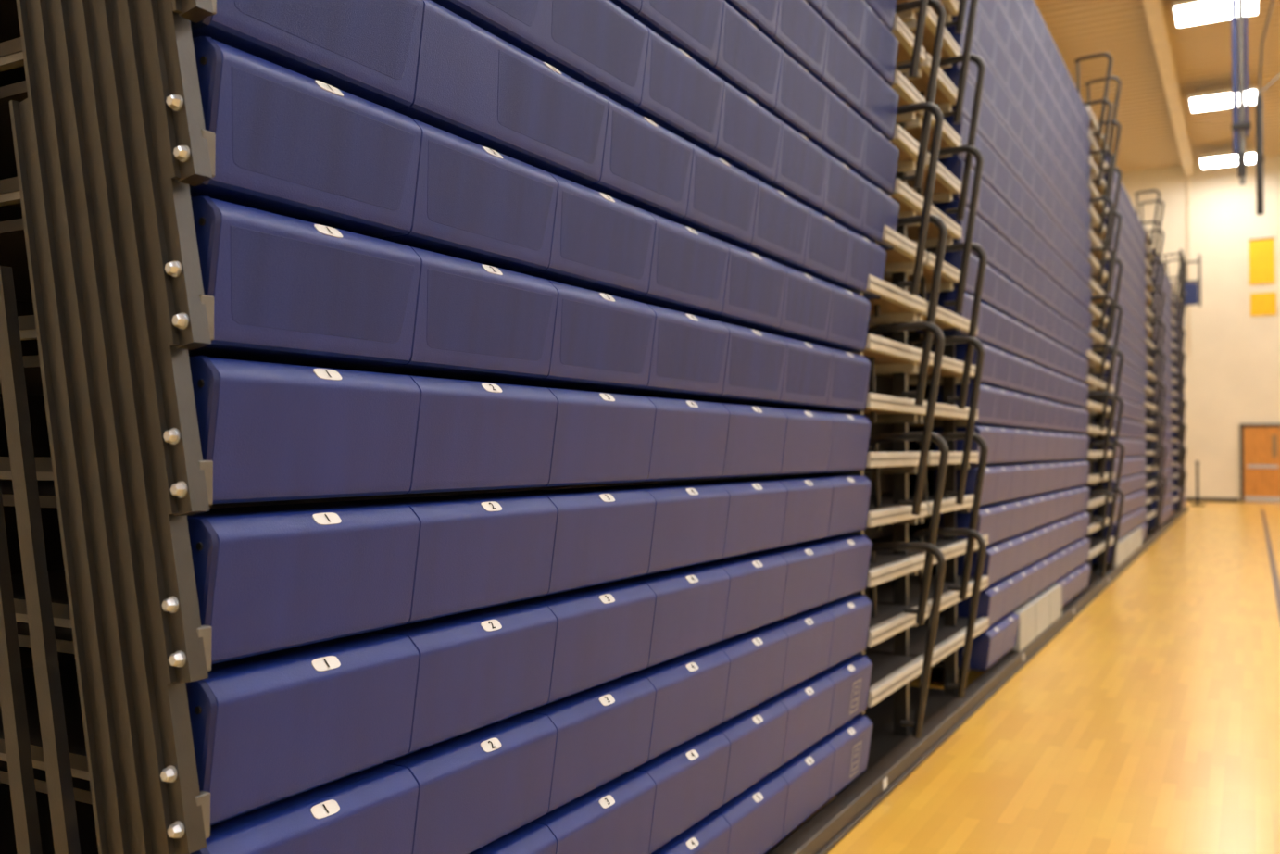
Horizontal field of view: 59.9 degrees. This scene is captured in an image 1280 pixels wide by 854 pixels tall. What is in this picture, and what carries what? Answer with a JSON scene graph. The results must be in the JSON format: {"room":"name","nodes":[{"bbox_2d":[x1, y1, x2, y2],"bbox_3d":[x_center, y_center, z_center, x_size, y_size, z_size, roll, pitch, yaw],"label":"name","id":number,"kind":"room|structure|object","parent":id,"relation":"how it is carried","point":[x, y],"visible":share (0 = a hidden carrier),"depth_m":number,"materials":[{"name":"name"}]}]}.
{"room":"school gymnasium","nodes":[
{"label":"school gymnasium","id":0,"kind":"room"},
{"bbox_2d":[765,501,1279,853],"bbox_3d":[11.630,1.637,8.980,18.300,0.100,41.000,-1,-1,29],"label":"floor","id":1,"kind":"structure","parent":0,"point":[1149,722],"depth_m":5.46,"materials":[{"name":"brown wood"}]},
{"bbox_2d":[0,0,216,853],"bbox_3d":[-1.032,-1.451,1.836,0.937,5.784,0.061,-1,-1,29],"label":"frame","id":2,"kind":"object","parent":1,"relation":"on","point":[110,136],"visible":1,"depth_m":1.64,"materials":[{"name":"brown metal"}]},
{"bbox_2d":[0,0,899,853],"bbox_3d":[-0.458,-0.865,3.624,1.623,4.680,3.654,-1,-1,29],"label":"bleachers","id":3,"kind":"object","parent":1,"relation":"on","point":[535,321],"visible":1,"depth_m":2.38,"materials":[{"name":"blue plastic"}]},
{"bbox_2d":[811,0,989,795],"bbox_3d":[0.843,-1.135,5.810,1.804,5.312,2.249,-1,-1,29],"label":"stairs","id":4,"kind":"structure","parent":1,"relation":"on","point":[908,634],"depth_m":5.29,"materials":[{"name":"plywood"},{"name":"aluminium"},{"name":"dark bronze painted steel"}]},
{"bbox_2d":[767,506,1188,853],"bbox_3d":[6.048,1.644,13.773,0.100,0.085,27.980,-1,-1,29],"label":"base rail","id":5,"kind":"object","parent":1,"relation":"on","point":[826,828],"visible":0.99,"depth_m":5.01,"materials":[{"name":"grey metal"}]},
{"bbox_2d":[867,0,1092,680],"bbox_3d":[2.328,-0.760,8.689,1.626,4.680,5.490,-1,-1,29],"label":"bleachers","id":6,"kind":"object","parent":1,"relation":"on","point":[1033,218],"visible":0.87,"depth_m":7.58,"materials":[{"name":"blue plastic"}]},
{"bbox_2d":[926,52,1124,598],"bbox_3d":[4.126,-1.012,11.780,1.804,5.312,2.240,-1,-1,29],"label":"stairs","id":7,"kind":"structure","parent":1,"relation":"on","point":[1100,496],"depth_m":11.23,"materials":[{"name":"plywood"},{"name":"aluminium"},{"name":"dark bronze painted steel"}]},
{"bbox_2d":[1089,153,1147,570],"bbox_3d":[5.604,-0.636,14.646,1.626,4.680,4.970,-1,-1,29],"label":"bleachers","id":8,"kind":"object","parent":1,"relation":"on","point":[1132,250],"visible":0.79,"depth_m":14.06,"materials":[{"name":"blue plastic"}]},
{"bbox_2d":[1131,189,1167,540],"bbox_3d":[7.260,-0.893,17.479,1.804,5.312,2.170,-1,-1,29],"label":"stairs","id":9,"kind":"structure","parent":1,"relation":"on","point":[1149,272],"depth_m":16.80,"materials":[{"name":"plywood"},{"name":"aluminium"},{"name":"dark bronze painted steel"}]},
{"bbox_2d":[1144,247,1173,528],"bbox_3d":[8.633,-0.521,20.158,1.623,4.680,4.610,-1,-1,29],"label":"bleachers","id":10,"kind":"object","parent":1,"relation":"on","point":[1166,287],"visible":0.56,"depth_m":20.05,"materials":[{"name":"blue plastic"}]},
{"bbox_2d":[1162,252,1186,522],"bbox_3d":[10.104,-0.786,22.653,1.804,5.312,1.760,-1,-1,29],"label":"stairs","id":11,"kind":"structure","parent":1,"relation":"on","point":[1182,451],"depth_m":22.00,"materials":[{"name":"plywood"},{"name":"aluminium"},{"name":"dark bronze painted steel"}]},
{"bbox_2d":[1171,291,1186,511],"bbox_3d":[11.091,-0.429,24.628,1.623,4.680,3.415,-1,-1,29],"label":"bleachers","id":12,"kind":"object","parent":1,"relation":"on","point":[1176,492],"visible":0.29,"depth_m":23.09,"materials":[{"name":"blue plastic"}]},
{"bbox_2d":[1179,249,1201,307],"bbox_3d":[12.313,-3.383,24.917,0.405,1.200,1.857,-1,-1,29],"label":"guard rail","id":13,"kind":"object","parent":12,"relation":"on","point":[1192,293],"visible":0.73,"depth_m":25.59,"materials":[{"name":"black"}]},
{"bbox_2d":[1190,461,1204,505],"bbox_3d":[14.124,1.425,28.158,0.340,1.120,0.340,-1,-1,29],"label":"stanchion post","id":14,"kind":"object","parent":1,"relation":"on","point":[1197,462],"visible":1,"depth_m":28.13,"materials":[{"name":"black metal"}]},
{"bbox_2d":[1261,509,1279,620],"bbox_3d":[6.215,1.623,10.816,0.060,0.002,35.000,-1,-1,29],"label":"court line","id":15,"kind":"object","parent":1,"relation":"on","point":[1275,579],"visible":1,"depth_m":13.46,"materials":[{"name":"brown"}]},
{"bbox_2d":[1033,0,1279,172],"bbox_3d":[11.647,-7.761,9.206,18.300,0.200,41.070,-1,-1,29],"label":"ceiling","id":16,"kind":"structure","parent":0,"point":[1120,29],"depth_m":22.96,"materials":[{"name":"beige"}]},
{"bbox_2d":[1142,0,1194,175],"bbox_3d":[5.277,-7.439,12.662,0.240,0.300,41.000,-1,-1,29],"label":"ceiling beam","id":17,"kind":"structure","parent":16,"relation":"attached to","point":[1154,9],"depth_m":22.63,"materials":[{"name":"brown wood"}]},
{"bbox_2d":[1188,87,1232,111],"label":"light","id":18,"kind":"object","parent":16,"relation":"hanging from","point":[1210,100],"depth_m":23.69,"materials":[{"name":"white plastic"}]},
{"bbox_2d":[1172,0,1258,26],"bbox_3d":[9.771,-7.256,18.862,1.280,0.397,1.000,-1,-1,29],"label":"light","id":19,"kind":"object","parent":16,"relation":"hanging from","point":[1185,12],"visible":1,"depth_m":18.84,"materials":[{"name":"white plastic"}]},
{"bbox_2d":[1199,143,1255,167],"bbox_3d":[15.166,-7.053,28.674,1.280,0.397,1.000,-1,-1,29],"label":"light","id":20,"kind":"object","parent":16,"relation":"hanging from","point":[1226,158],"visible":0.82,"depth_m":28.52,"materials":[{"name":"white plastic"}]},
{"bbox_2d":[1230,0,1279,214],"bbox_3d":[8.567,-5.122,13.544,2.811,4.905,0.160,-1,-1,29],"label":"basketball hoop","id":21,"kind":"object","parent":16,"relation":"hanging from","point":[1239,79],"visible":1,"depth_m":14.01,"materials":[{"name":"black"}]},
{"bbox_2d":[1116,154,1279,502],"bbox_3d":[21.542,-2.763,27.105,18.300,9.450,0.150,-1,-1,29],"label":"wall","id":22,"kind":"structure","parent":0,"point":[1232,368],"depth_m":30.19,"materials":[{"name":"beige paint"}]},
{"bbox_2d":[1186,175,1190,355],"bbox_3d":[15.081,-4.591,30.565,0.060,5.250,0.057,-1,-1,29],"label":"conduit pipe","id":23,"kind":"object","parent":22,"relation":"attached to","point":[1187,177],"visible":0.66,"depth_m":30.55,"materials":[{"name":"beige metal"}]},
{"bbox_2d":[1185,497,1239,501],"bbox_3d":[14.797,1.981,30.618,3.000,0.110,0.020,-1,-1,29],"label":"baseboard","id":24,"kind":"structure","parent":22,"relation":"attached to","point":[1210,499],"depth_m":30.16,"materials":[{"name":"grey"}]},
{"bbox_2d":[1240,423,1279,502],"bbox_3d":[16.989,0.961,29.394,1.960,2.100,0.089,-1,-1,29],"label":"door","id":25,"kind":"structure","parent":22,"relation":"in","point":[1260,444],"depth_m":29.62,"materials":[{"name":"orange wood"}]},
{"bbox_2d":[1247,237,1275,284],"bbox_3d":[16.630,-4.444,29.725,0.640,1.220,0.044,-1,-1,29],"label":"banner","id":26,"kind":"object","parent":22,"relation":"attached to","point":[1261,250],"visible":1,"depth_m":29.72,"materials":[{"name":"fabric"}]},
{"bbox_2d":[1250,291,1276,315],"bbox_3d":[16.652,-3.284,29.700,0.600,0.600,0.025,-1,-1,29],"label":"banner","id":27,"kind":"object","parent":22,"relation":"attached to","point":[1261,304],"visible":1,"depth_m":29.69,"materials":[{"name":"fabric"}]}
]}

